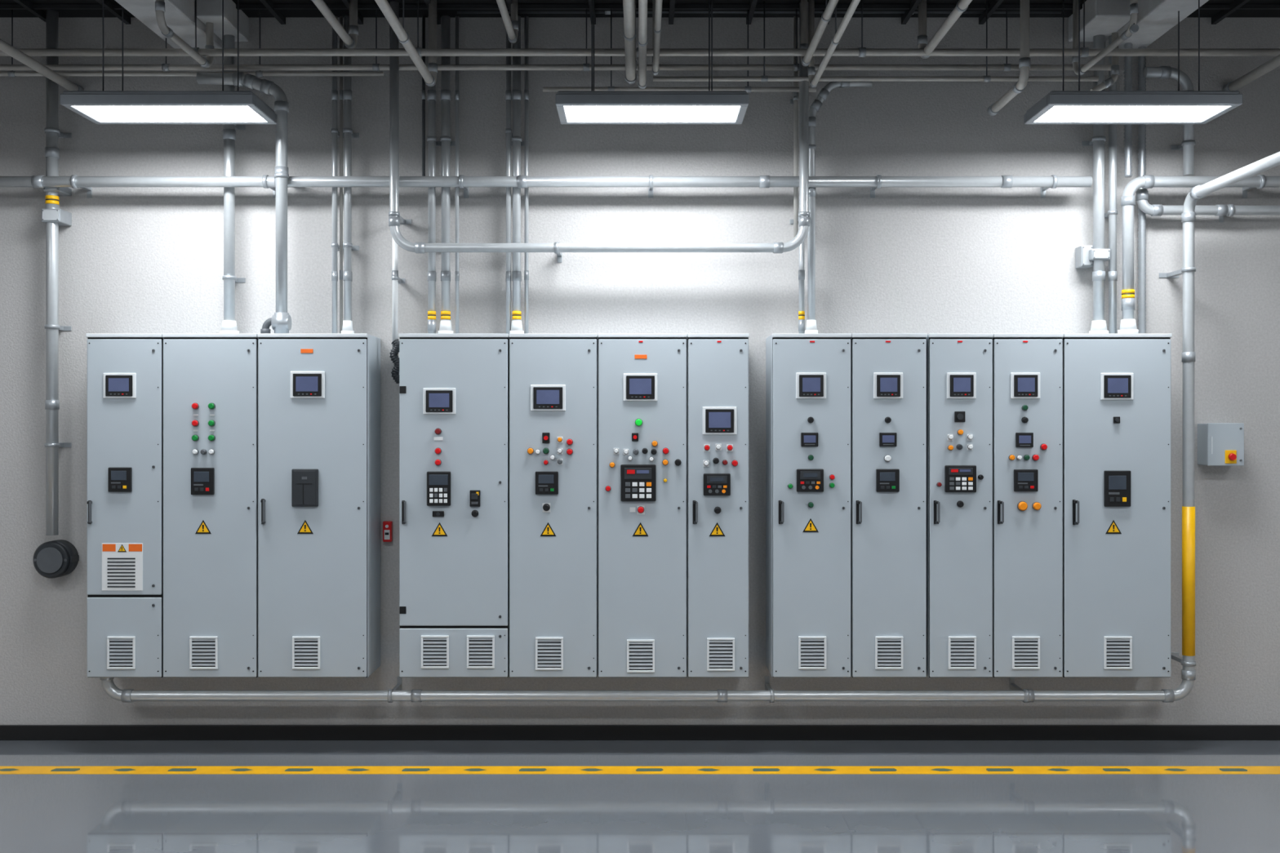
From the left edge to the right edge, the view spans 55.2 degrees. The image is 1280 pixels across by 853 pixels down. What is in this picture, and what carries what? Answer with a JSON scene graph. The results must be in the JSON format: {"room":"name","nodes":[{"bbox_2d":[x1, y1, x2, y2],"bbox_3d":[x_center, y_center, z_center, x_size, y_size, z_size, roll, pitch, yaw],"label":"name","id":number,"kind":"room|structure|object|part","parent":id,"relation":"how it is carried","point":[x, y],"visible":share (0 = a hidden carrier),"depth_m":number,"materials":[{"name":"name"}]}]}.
{"room":"electrical room","nodes":[
{"label":"electrical room","id":0,"kind":"room"},
{"bbox_2d":[0,17,1279,724],"bbox_3d":[0.000,-0.310,7.960,13.000,4.860,0.120,0,0,0],"label":"wall","id":1,"kind":"structure","parent":0,"point":[132,260],"depth_m":7.90,"materials":[{"name":"paint"}]},
{"bbox_2d":[32,539,79,578],"bbox_3d":[-3.739,0.848,7.824,0.246,0.236,0.148,0,0,0],"label":"junction box","id":2,"kind":"object","parent":1,"relation":"attached to","point":[52,559],"visible":1,"depth_m":7.76,"materials":[{"name":"black plastic"}]},
{"bbox_2d":[41,9,71,535],"bbox_3d":[-3.733,-0.974,7.812,0.140,3.328,0.173,0,0,0],"label":"conduit pipe","id":3,"kind":"object","parent":1,"relation":"attached to","point":[54,217],"visible":1,"depth_m":7.75,"materials":[{"name":"metal"}]},
{"bbox_2d":[85,333,164,677],"bbox_3d":[-3.161,0.502,7.677,0.464,2.145,0.442,0,0,0],"label":"electrical cabinet","id":4,"kind":"object","parent":1,"relation":"attached to","point":[125,502],"visible":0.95,"depth_m":7.50,"materials":[{"name":"metal"}]},
{"bbox_3d":[-3.362,0.525,7.478,0.025,0.145,0.047,0,0,-9],"label":"door handle","id":5,"kind":"part","parent":4,"relation":"part of","materials":[{"name":"grey metal"}]},
{"bbox_2d":[106,636,135,669],"bbox_3d":[-3.175,1.385,7.493,0.170,0.200,0.014,0,0,0],"label":"vent grille","id":6,"kind":"object","parent":4,"relation":"attached to","point":[121,651],"depth_m":7.49,"materials":[{"name":"grey metal"}]},
{"bbox_2d":[162,333,258,677],"bbox_3d":[-2.636,0.502,7.685,0.580,2.145,0.426,0,0,0],"label":"electrical cabinet","id":7,"kind":"object","parent":1,"relation":"attached to","point":[211,380],"visible":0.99,"depth_m":7.50,"materials":[{"name":"metal"}]},
{"bbox_2d":[189,636,217,669],"bbox_3d":[-2.670,1.385,7.493,0.170,0.200,0.014,0,0,0],"label":"vent grille","id":8,"kind":"object","parent":7,"relation":"attached to","point":[203,651],"depth_m":7.49,"materials":[{"name":"grey metal"}]},
{"bbox_2d":[219,34,245,333],"bbox_3d":[-2.609,-1.588,7.810,0.129,2.032,0.178,0,0,0],"label":"conduit pipe","id":9,"kind":"object","parent":1,"relation":"attached to","point":[228,323],"visible":0.77,"depth_m":7.75,"materials":[{"name":"metal"}]},
{"bbox_2d":[195,71,291,333],"bbox_3d":[-2.457,-1.389,7.738,0.588,1.634,0.322,0,0,0],"label":"conduit pipe","id":10,"kind":"object","parent":1,"relation":"attached to","point":[281,322],"visible":0.93,"depth_m":7.59,"materials":[{"name":"metal"}]},
{"bbox_2d":[257,333,380,677],"bbox_3d":[-2.007,0.502,7.677,0.672,2.145,0.442,0,0,0],"label":"electrical cabinet","id":11,"kind":"object","parent":1,"relation":"attached to","point":[319,394],"visible":1,"depth_m":7.50,"materials":[{"name":"metal"}]},
{"bbox_3d":[-2.302,0.520,7.478,0.025,0.155,0.047,0,0,-9],"label":"door handle","id":12,"kind":"part","parent":11,"relation":"part of","materials":[{"name":"grey metal"}]},
{"bbox_2d":[292,636,319,669],"bbox_3d":[-2.042,1.385,7.493,0.170,0.200,0.014,0,0,0],"label":"vent grille","id":13,"kind":"object","parent":11,"relation":"attached to","point":[305,650],"depth_m":7.49,"materials":[{"name":"grey metal"}]},
{"bbox_2d":[339,16,342,333],"bbox_3d":[-1.908,-1.595,7.820,0.023,2.045,0.023,0,0,0],"label":"conduit pipe","id":14,"kind":"object","parent":11,"relation":"attached to","point":[340,17],"visible":0.79,"depth_m":7.81,"materials":[{"name":"grey metal"}]},
{"bbox_2d":[331,16,343,333],"bbox_3d":[-1.940,-1.588,7.829,0.065,2.032,0.140,0,0,0],"label":"conduit pipe","id":15,"kind":"object","parent":1,"relation":"attached to","point":[335,134],"visible":0.7,"depth_m":7.76,"materials":[{"name":"metal"}]},
{"bbox_2d":[341,15,359,333],"bbox_3d":[-1.857,-1.588,7.819,0.091,2.032,0.161,0,0,0],"label":"conduit pipe","id":16,"kind":"object","parent":1,"relation":"attached to","point":[347,328],"visible":0.94,"depth_m":7.76,"materials":[{"name":"metal"}]},
{"bbox_2d":[382,520,392,542],"bbox_3d":[-1.622,0.675,7.871,0.056,0.132,0.054,0,0,0],"label":"fire alarm","id":17,"kind":"object","parent":1,"relation":"attached to","point":[387,525],"visible":1,"depth_m":7.86,"materials":[{"name":"red plastic"}]},
{"bbox_2d":[389,238,404,383],"bbox_3d":[-1.538,-0.862,7.796,0.089,1.185,0.207,0,0,0],"label":"conduit pipe","id":18,"kind":"object","parent":1,"relation":"attached to","point":[394,352],"visible":0.78,"depth_m":7.72,"materials":[{"name":"grey metal"}]},
{"bbox_2d":[422,16,425,176],"bbox_3d":[-1.385,-2.114,7.840,0.023,1.019,0.023,0,0,0],"label":"conduit pipe","id":19,"kind":"object","parent":1,"relation":"attached to","point":[423,17],"visible":1,"depth_m":7.83,"materials":[{"name":"grey metal"}]},
{"bbox_2d":[426,16,441,333],"bbox_3d":[-1.323,-1.588,7.824,0.091,2.032,0.149,0,0,0],"label":"conduit pipe","id":20,"kind":"object","parent":1,"relation":"attached to","point":[433,143],"visible":0.66,"depth_m":7.76,"materials":[{"name":"metal"}]},
{"bbox_2d":[438,15,455,333],"bbox_3d":[-1.234,-1.588,7.815,0.106,2.032,0.168,0,0,0],"label":"conduit pipe","id":21,"kind":"object","parent":1,"relation":"attached to","point":[445,327],"visible":0.7,"depth_m":7.75,"materials":[{"name":"metal"}]},
{"bbox_2d":[398,333,509,677],"bbox_3d":[-1.143,0.502,7.677,0.672,2.145,0.442,0,0,0],"label":"electrical cabinet","id":22,"kind":"object","parent":1,"relation":"attached to","point":[454,388],"visible":1,"depth_m":7.50,"materials":[{"name":"metal"}]},
{"bbox_3d":[-1.442,0.525,7.478,0.025,0.145,0.047,0,0,-9],"label":"door handle","id":23,"kind":"part","parent":22,"relation":"part of","materials":[{"name":"grey metal"}]},
{"bbox_2d":[421,635,448,668],"bbox_3d":[-1.255,1.380,7.493,0.170,0.200,0.014,0,0,0],"label":"vent grille","id":24,"kind":"object","parent":22,"relation":"attached to","point":[434,649],"depth_m":7.49,"materials":[{"name":"grey metal"}]},
{"bbox_2d":[454,16,459,333],"bbox_3d":[-1.162,-1.588,7.780,0.028,2.032,0.028,0,0,0],"label":"conduit pipe","id":25,"kind":"object","parent":22,"relation":"attached to","point":[456,91],"visible":0.82,"depth_m":7.77,"materials":[{"name":"metal"}]},
{"bbox_2d":[470,490,479,506],"bbox_3d":[-1.009,0.440,7.485,0.062,0.100,0.030,0,0,0],"label":"switch","id":26,"kind":"object","parent":22,"relation":"attached to","point":[474,495],"depth_m":7.48,"materials":[{"name":"black plastic"}]},
{"bbox_2d":[466,635,494,668],"bbox_3d":[-0.975,1.380,7.493,0.170,0.200,0.014,0,0,0],"label":"vent grille","id":27,"kind":"object","parent":22,"relation":"attached to","point":[480,649],"depth_m":7.49,"materials":[{"name":"grey metal"}]},
{"bbox_2d":[505,16,512,333],"bbox_3d":[-0.835,-1.588,7.830,0.061,2.032,0.139,0,0,0],"label":"conduit pipe","id":28,"kind":"object","parent":1,"relation":"attached to","point":[508,92],"visible":0.71,"depth_m":7.77,"materials":[{"name":"metal"}]},
{"bbox_2d":[509,15,524,333],"bbox_3d":[-0.783,-1.588,7.817,0.099,2.032,0.164,0,0,0],"label":"conduit pipe","id":29,"kind":"object","parent":1,"relation":"attached to","point":[516,326],"visible":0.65,"depth_m":7.76,"materials":[{"name":"metal"}]},
{"bbox_2d":[0,174,1092,197],"bbox_3d":[-1.833,-1.539,7.776,9.330,0.129,0.246,0,0,0],"label":"conduit pipe","id":30,"kind":"object","parent":1,"relation":"attached to","point":[74,181],"visible":0.97,"depth_m":7.67,"materials":[{"name":"metal"}]},
{"bbox_2d":[508,333,598,677],"bbox_3d":[-0.532,0.502,7.685,0.542,2.145,0.426,0,0,0],"label":"electrical cabinet","id":31,"kind":"object","parent":1,"relation":"attached to","point":[553,378],"visible":0.99,"depth_m":7.50,"materials":[{"name":"metal"}]},
{"bbox_2d":[524,16,528,333],"bbox_3d":[-0.724,-1.593,7.810,0.030,2.042,0.030,0,0,0],"label":"conduit pipe","id":32,"kind":"object","parent":31,"relation":"attached to","point":[526,91],"visible":0.78,"depth_m":7.80,"materials":[{"name":"metal"}]},
{"bbox_2d":[535,637,563,670],"bbox_3d":[-0.555,1.390,7.493,0.170,0.200,0.014,0,0,0],"label":"vent grille","id":33,"kind":"object","parent":31,"relation":"attached to","point":[548,651],"depth_m":7.49,"materials":[{"name":"grey metal"}]},
{"bbox_2d":[388,0,809,262],"bbox_3d":[-0.254,-1.848,7.741,2.660,1.581,0.315,0,0,0],"label":"conduit pipe","id":34,"kind":"object","parent":1,"relation":"attached to","point":[395,220],"visible":0.99,"depth_m":7.59,"materials":[{"name":"metal"}]},
{"bbox_2d":[0,724,1279,740],"bbox_3d":[0.000,1.972,7.889,13.000,0.095,0.022,0,0,0],"label":"baseboard","id":35,"kind":"structure","parent":1,"relation":"attached to","point":[7,732],"depth_m":7.88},
{"bbox_2d":[597,333,687,677],"bbox_3d":[0.015,0.502,7.684,0.547,2.145,0.429,0,0,0],"label":"electrical cabinet","id":36,"kind":"object","parent":1,"relation":"attached to","point":[642,377],"visible":1,"depth_m":7.50,"materials":[{"name":"metal"}]},
{"bbox_2d":[626,640,654,672],"bbox_3d":[0.005,1.405,7.493,0.170,0.200,0.014,0,0,0],"label":"vent grille","id":37,"kind":"object","parent":36,"relation":"attached to","point":[640,653],"depth_m":7.49,"materials":[{"name":"grey metal"}]},
{"bbox_2d":[99,151,1279,702],"bbox_3d":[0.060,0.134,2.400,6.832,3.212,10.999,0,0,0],"label":"conduit pipe","id":38,"kind":"object","parent":1,"relation":"attached to","point":[1015,693],"visible":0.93,"depth_m":7.58,"materials":[{"name":"metal"}]},
{"bbox_2d":[686,333,749,677],"bbox_3d":[0.480,0.502,7.677,0.377,2.145,0.442,0,0,0],"label":"electrical cabinet","id":39,"kind":"object","parent":1,"relation":"attached to","point":[717,364],"visible":1,"depth_m":7.50,"materials":[{"name":"metal"}]},
{"bbox_3d":[0.338,0.525,7.478,0.025,0.145,0.047,0,0,-9],"label":"door handle","id":40,"kind":"part","parent":39,"relation":"part of","materials":[{"name":"black metal"}]},
{"bbox_2d":[706,638,734,671],"bbox_3d":[0.495,1.395,7.493,0.170,0.200,0.014,0,0,0],"label":"vent grille","id":41,"kind":"object","parent":39,"relation":"attached to","point":[720,651],"depth_m":7.49,"materials":[{"name":"grey metal"}]},
{"bbox_2d":[790,16,798,237],"bbox_3d":[0.996,-1.913,7.851,0.053,1.408,0.096,0,0,0],"label":"conduit pipe","id":42,"kind":"object","parent":1,"relation":"attached to","point":[795,100],"visible":0.91,"depth_m":7.81,"materials":[{"name":"grey metal"}]},
{"bbox_2d":[765,333,851,677],"bbox_3d":[1.054,0.502,7.677,0.484,2.145,0.442,0,0,0],"label":"electrical cabinet","id":43,"kind":"object","parent":1,"relation":"attached to","point":[808,375],"visible":1,"depth_m":7.50,"materials":[{"name":"metal"}]},
{"bbox_3d":[0.863,0.525,7.478,0.025,0.145,0.047,0,0,-9],"label":"door handle","id":44,"kind":"part","parent":43,"relation":"part of","materials":[{"name":"metal"}]},
{"bbox_2d":[798,240,804,333],"bbox_3d":[1.027,-1.017,7.780,0.042,0.891,0.042,0,0,0],"label":"conduit pipe","id":45,"kind":"object","parent":43,"relation":"attached to","point":[801,272],"visible":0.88,"depth_m":7.76,"materials":[{"name":"metal"}]},
{"bbox_2d":[798,636,826,669],"bbox_3d":[1.055,1.385,7.493,0.170,0.200,0.014,0,0,0],"label":"vent grille","id":46,"kind":"object","parent":43,"relation":"attached to","point":[811,650],"depth_m":7.49,"materials":[{"name":"grey metal"}]},
{"bbox_2d":[804,81,872,333],"bbox_3d":[1.250,-1.385,7.793,0.427,1.626,0.211,0,0,0],"label":"conduit pipe","id":47,"kind":"object","parent":1,"relation":"attached to","point":[811,328],"visible":0.77,"depth_m":7.71,"materials":[{"name":"metal"}]},
{"bbox_2d":[850,333,927,677],"bbox_3d":[1.529,0.502,7.677,0.460,2.145,0.442,0,0,0],"label":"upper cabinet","id":48,"kind":"object","parent":1,"relation":"attached to","point":[888,371],"visible":0.99,"depth_m":7.50,"materials":[{"name":"metal"}]},
{"bbox_3d":[1.338,0.525,7.478,0.025,0.145,0.047,0,0,-9],"label":"door handle","id":49,"kind":"part","parent":48,"relation":"part of","materials":[{"name":"metal"}]},
{"bbox_2d":[875,636,902,669],"bbox_3d":[1.525,1.385,7.493,0.170,0.200,0.014,0,0,0],"label":"vent grille","id":50,"kind":"object","parent":48,"relation":"attached to","point":[888,650],"depth_m":7.49,"materials":[{"name":"grey metal"}]},
{"bbox_2d":[925,333,993,677],"bbox_3d":[1.968,0.502,7.677,0.392,2.145,0.442,0,0,0],"label":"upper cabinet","id":51,"kind":"object","parent":1,"relation":"attached to","point":[959,366],"visible":0.99,"depth_m":7.50,"materials":[{"name":"metal"}]},
{"bbox_3d":[1.813,0.525,7.478,0.025,0.145,0.047,0,0,-9],"label":"door handle","id":52,"kind":"part","parent":51,"relation":"part of","materials":[{"name":"metal"}]},
{"bbox_2d":[948,636,976,669],"bbox_3d":[1.972,1.385,7.493,0.170,0.200,0.014,0,0,0],"label":"vent grille","id":53,"kind":"object","parent":51,"relation":"attached to","point":[962,650],"depth_m":7.49,"materials":[{"name":"grey metal"}]},
{"bbox_2d":[991,333,1063,677],"bbox_3d":[2.380,0.502,7.677,0.427,2.145,0.442,0,0,0],"label":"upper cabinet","id":54,"kind":"object","parent":1,"relation":"attached to","point":[1028,368],"visible":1,"depth_m":7.50,"materials":[{"name":"metal"}]},
{"bbox_3d":[2.203,0.525,7.478,0.025,0.145,0.047,0,0,-9],"label":"door handle","id":55,"kind":"part","parent":54,"relation":"part of","materials":[{"name":"metal"}]},
{"bbox_2d":[1012,636,1039,669],"bbox_3d":[2.362,1.385,7.493,0.170,0.200,0.014,0,0,0],"label":"vent grille","id":56,"kind":"object","parent":54,"relation":"attached to","point":[1025,650],"depth_m":7.49,"materials":[{"name":"grey metal"}]},
{"bbox_2d":[1075,34,1110,333],"bbox_3d":[2.893,-1.588,7.810,0.174,2.032,0.178,0,0,0],"label":"conduit pipe","id":57,"kind":"object","parent":1,"relation":"attached to","point":[1095,255],"visible":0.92,"depth_m":7.75,"materials":[{"name":"metal"}]},
{"bbox_2d":[1104,35,1117,333],"bbox_3d":[3.003,-1.588,7.824,0.091,2.032,0.149,0,0,0],"label":"conduit pipe","id":58,"kind":"object","parent":1,"relation":"attached to","point":[1112,213],"visible":0.62,"depth_m":7.76,"materials":[{"name":"metal"}]},
{"bbox_2d":[1062,333,1172,677],"bbox_3d":[2.928,0.502,7.677,0.662,2.145,0.442,0,0,0],"label":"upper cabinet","id":59,"kind":"object","parent":1,"relation":"attached to","point":[1117,387],"visible":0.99,"depth_m":7.50,"materials":[{"name":"metal"}]},
{"bbox_3d":[2.663,0.525,7.478,0.025,0.155,0.047,0,0,-9],"label":"door handle","id":60,"kind":"part","parent":59,"relation":"part of","materials":[{"name":"metal"}]},
{"bbox_2d":[1103,636,1132,669],"bbox_3d":[2.925,1.385,7.493,0.170,0.200,0.014,0,0,0],"label":"vent grille","id":61,"kind":"object","parent":59,"relation":"attached to","point":[1117,651],"depth_m":7.49,"materials":[{"name":"grey metal"}]},
{"bbox_2d":[1137,46,1146,333],"bbox_3d":[3.219,-1.600,7.850,0.052,2.055,0.052,0,0,0],"label":"conduit","id":62,"kind":"object","parent":59,"relation":"attached to","point":[1141,60],"visible":0.62,"depth_m":7.83,"materials":[{"name":"grey metal"}]},
{"bbox_2d":[1142,66,1195,176],"bbox_3d":[3.378,-1.943,7.819,0.336,0.692,0.159,0,0,0],"label":"conduit pipe","id":63,"kind":"object","parent":1,"relation":"attached to","point":[1188,144],"visible":0.86,"depth_m":7.75,"materials":[{"name":"metal"}]},
{"bbox_2d":[1117,174,1279,333],"bbox_3d":[4.752,-1.089,7.766,3.492,1.034,0.265,0,0,0],"label":"conduit pipe","id":64,"kind":"object","parent":1,"relation":"attached to","point":[1128,324],"visible":0.85,"depth_m":7.66,"materials":[{"name":"metal"}]},
{"bbox_2d":[1135,188,1279,222],"bbox_3d":[4.825,-1.410,7.820,3.345,0.189,0.158,0,0,0],"label":"conduit pipe","id":65,"kind":"object","parent":1,"relation":"attached to","point":[1141,195],"visible":0.99,"depth_m":7.75,"materials":[{"name":"metal"}]},
{"bbox_2d":[1197,422,1244,466],"bbox_3d":[3.704,0.114,7.799,0.231,0.271,0.198,0,0,0],"label":"box","id":66,"kind":"object","parent":1,"relation":"attached to","point":[1219,444],"visible":1,"depth_m":7.74,"materials":[{"name":"paint"}]},
{"bbox_2d":[0,740,1279,852],"bbox_3d":[0.000,2.069,2.400,13.000,0.102,11.000,0,0,0],"label":"floor","id":67,"kind":"structure","parent":0,"point":[39,813],"depth_m":6.68,"materials":[{"name":"grey concrete"}]},
{"bbox_2d":[0,0,1279,17],"bbox_3d":[0.000,-2.690,2.400,13.000,0.100,11.000,0,0,0],"label":"ceiling","id":68,"kind":"structure","parent":0,"point":[3,13],"depth_m":7.76,"materials":[{"name":"concrete"}]},
{"bbox_2d":[0,38,83,90],"bbox_3d":[-3.619,-2.383,2.395,0.070,0.513,10.990,0,0,0],"label":"pipe","id":69,"kind":"object","parent":68,"relation":"hanging from","point":[6,47],"visible":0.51,"depth_m":7.32,"materials":[{"name":"grey metal"}]},
{"bbox_2d":[59,0,276,124],"bbox_3d":[-2.687,-2.216,7.030,1.075,0.849,0.460,0,0,0],"label":"ceiling lamp","id":70,"kind":"object","parent":68,"relation":"hanging from","point":[99,107],"depth_m":6.90,"materials":[{"name":"white plastic"}]},
{"bbox_2d":[115,0,222,48],"bbox_3d":[-2.845,-2.535,2.400,0.310,0.210,11.000,0,0,0],"label":"ceiling beam","id":71,"kind":"structure","parent":68,"relation":"attached to","point":[180,15],"depth_m":7.33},
{"bbox_2d":[155,0,214,67],"bbox_3d":[-2.646,-2.411,7.140,0.053,0.458,0.833,0,0,0],"label":"pipe","id":72,"kind":"object","parent":68,"relation":"attached to","point":[206,62],"visible":0.9,"depth_m":7.09,"materials":[{"name":"grey metal"}]},
{"bbox_2d":[0,9,384,76],"bbox_3d":[-3.948,-2.420,7.700,4.671,0.441,0.036,0,0,0],"label":"ceiling pipe","id":73,"kind":"object","parent":68,"relation":"hanging from","point":[11,73],"depth_m":7.69,"materials":[{"name":"grey metal"}]},
{"bbox_2d":[311,0,358,48],"bbox_3d":[-1.762,-2.469,2.231,0.062,0.342,10.661,0,0,0],"label":"pipe","id":74,"kind":"object","parent":68,"relation":"attached to","point":[350,39],"visible":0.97,"depth_m":7.31,"materials":[{"name":"grey metal"}]},
{"bbox_2d":[374,0,437,86],"bbox_3d":[-1.275,-2.354,2.231,0.062,0.573,10.661,0,0,0],"label":"pipe","id":75,"kind":"object","parent":68,"relation":"attached to","point":[428,74],"visible":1,"depth_m":7.04,"materials":[{"name":"grey metal"}]},
{"bbox_2d":[496,0,518,43],"bbox_3d":[-0.773,-2.486,2.228,0.053,0.307,10.656,0,0,0],"label":"pipe","id":76,"kind":"object","parent":68,"relation":"attached to","point":[511,25],"visible":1,"depth_m":7.31,"materials":[{"name":"grey metal"}]},
{"bbox_2d":[0,8,1111,71],"bbox_3d":[-1.649,-2.432,7.660,9.202,0.417,0.047,0,0,0],"label":"ceiling pipe","id":77,"kind":"object","parent":68,"relation":"hanging from","point":[164,67],"depth_m":7.65,"materials":[{"name":"grey metal"}]},
{"bbox_2d":[622,0,636,84],"bbox_3d":[-0.055,-2.361,2.233,0.072,0.558,10.666,0,0,0],"label":"pipe","id":78,"kind":"object","parent":68,"relation":"attached to","point":[629,33],"visible":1,"depth_m":6.66,"materials":[{"name":"grey metal"}]},
{"bbox_2d":[0,0,1279,24],"bbox_3d":[0.000,-2.618,2.400,13.000,0.045,11.000,0,0,0],"label":"ceiling joists","id":79,"kind":"object","parent":68,"relation":"attached to","point":[36,9],"depth_m":7.64,"materials":[{"name":"black metal"}]},
{"bbox_2d":[0,0,1279,57],"bbox_3d":[0.000,-2.437,7.400,12.077,0.407,0.057,0,0,0],"label":"ceiling pipe","id":80,"kind":"object","parent":68,"relation":"hanging from","point":[861,51],"depth_m":7.38,"materials":[{"name":"grey metal"}]},
{"bbox_2d":[637,0,647,88],"bbox_3d":[0.015,-2.346,2.228,0.053,0.588,10.656,0,0,0],"label":"pipe","id":81,"kind":"object","parent":68,"relation":"attached to","point":[642,4],"visible":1,"depth_m":6.57,"materials":[{"name":"grey metal"}]},
{"bbox_2d":[555,0,748,124],"bbox_3d":[0.068,-2.216,7.030,1.075,0.849,0.460,0,0,0],"label":"ceiling lamp","id":82,"kind":"object","parent":68,"relation":"hanging from","point":[573,107],"depth_m":6.90,"materials":[{"name":"white plastic"}]},
{"bbox_2d":[652,0,662,75],"bbox_3d":[0.095,-2.381,2.201,0.043,0.517,10.602,0,0,0],"label":"pipe","id":83,"kind":"object","parent":68,"relation":"attached to","point":[656,4],"visible":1,"depth_m":6.83,"materials":[{"name":"grey metal"}]},
{"bbox_2d":[196,0,1130,41],"bbox_3d":[0.155,-2.560,7.650,5.690,0.160,0.500,0,0,0],"label":"beam haunch","id":84,"kind":"structure","parent":68,"relation":"attached to","point":[1104,17],"depth_m":7.52,"materials":[{"name":"metal"}]},
{"bbox_2d":[542,9,816,92],"bbox_3d":[0.248,-2.368,7.680,1.715,0.545,0.039,0,0,0],"label":"ceiling pipe","id":85,"kind":"object","parent":68,"relation":"hanging from","point":[545,89],"depth_m":7.67,"materials":[{"name":"grey metal"}]},
{"bbox_2d":[457,10,1062,14],"bbox_3d":[0.759,-2.652,7.800,3.848,0.052,0.052,0,0,0],"label":"ceiling pipe","id":86,"kind":"object","parent":68,"relation":"attached to","point":[606,12],"depth_m":7.79,"materials":[{"name":"grey metal"}]},
{"bbox_2d":[800,0,838,66],"bbox_3d":[1.005,-2.412,2.213,0.053,0.456,10.626,0,0,0],"label":"pipe","id":87,"kind":"object","parent":68,"relation":"attached to","point":[826,15],"visible":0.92,"depth_m":7.14,"materials":[{"name":"grey metal"}]},
{"bbox_2d":[808,0,860,88],"bbox_3d":[1.056,-2.350,2.231,0.043,0.581,10.662,0,0,0],"label":"pipe","id":88,"kind":"object","parent":68,"relation":"attached to","point":[814,78],"visible":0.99,"depth_m":7.02,"materials":[{"name":"grey metal"}]},
{"bbox_2d":[653,0,1098,81],"bbox_3d":[1.462,-2.389,7.600,2.761,0.501,0.039,0,0,0],"label":"ceiling pipe","id":89,"kind":"object","parent":68,"relation":"hanging from","point":[655,78],"depth_m":7.59,"materials":[{"name":"grey metal"}]},
{"bbox_2d":[917,0,972,58],"bbox_3d":[1.737,-2.439,2.231,0.062,0.402,10.661,0,0,0],"label":"pipe","id":90,"kind":"object","parent":68,"relation":"attached to","point":[962,6],"visible":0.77,"depth_m":7.21,"materials":[{"name":"grey metal"}]},
{"bbox_2d":[987,0,1031,115],"bbox_3d":[2.169,-2.275,7.199,0.065,0.730,0.661,0,0,0],"label":"pipe","id":91,"kind":"object","parent":68,"relation":"attached to","point":[1024,61],"visible":1,"depth_m":6.89,"materials":[{"name":"grey metal"}]},
{"bbox_2d":[1090,31,1119,90],"bbox_3d":[2.840,-2.216,7.480,0.173,0.376,0.048,0,0,0],"label":"conduit pipe","id":92,"kind":"object","parent":68,"relation":"attached to","point":[1110,81],"visible":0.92,"depth_m":7.46,"materials":[{"name":"grey metal"}]},
{"bbox_2d":[1071,0,1138,75],"bbox_3d":[2.663,-2.381,7.040,0.043,0.517,0.923,0,0,0],"label":"pipe","id":93,"kind":"object","parent":68,"relation":"attached to","point":[1133,28],"visible":0.88,"depth_m":7.07,"materials":[{"name":"grey metal"}]},
{"bbox_2d":[1124,42,1132,177],"bbox_3d":[3.098,-2.092,7.770,0.052,1.016,0.052,0,0,0],"label":"conduit","id":94,"kind":"object","parent":68,"relation":"attached to","point":[1128,83],"visible":0.59,"depth_m":7.75,"materials":[{"name":"grey metal"}]},
{"bbox_2d":[1023,0,1242,124],"bbox_3d":[2.812,-2.216,7.030,1.075,0.849,0.460,0,0,0],"label":"ceiling lamp","id":95,"kind":"object","parent":68,"relation":"hanging from","point":[1057,107],"depth_m":6.90,"materials":[{"name":"white plastic"}]},
{"bbox_2d":[1105,0,1208,48],"bbox_3d":[3.125,-2.535,2.400,0.250,0.210,11.000,0,0,0],"label":"ceiling beam","id":96,"kind":"structure","parent":68,"relation":"attached to","point":[1155,18],"depth_m":7.32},
{"bbox_2d":[1222,54,1279,90],"bbox_3d":[3.792,-2.387,2.395,0.075,0.505,10.990,0,0,0],"label":"pipe","id":97,"kind":"object","parent":68,"relation":"hanging from","point":[1273,63],"visible":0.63,"depth_m":7.53,"materials":[{"name":"grey metal"}]}
]}

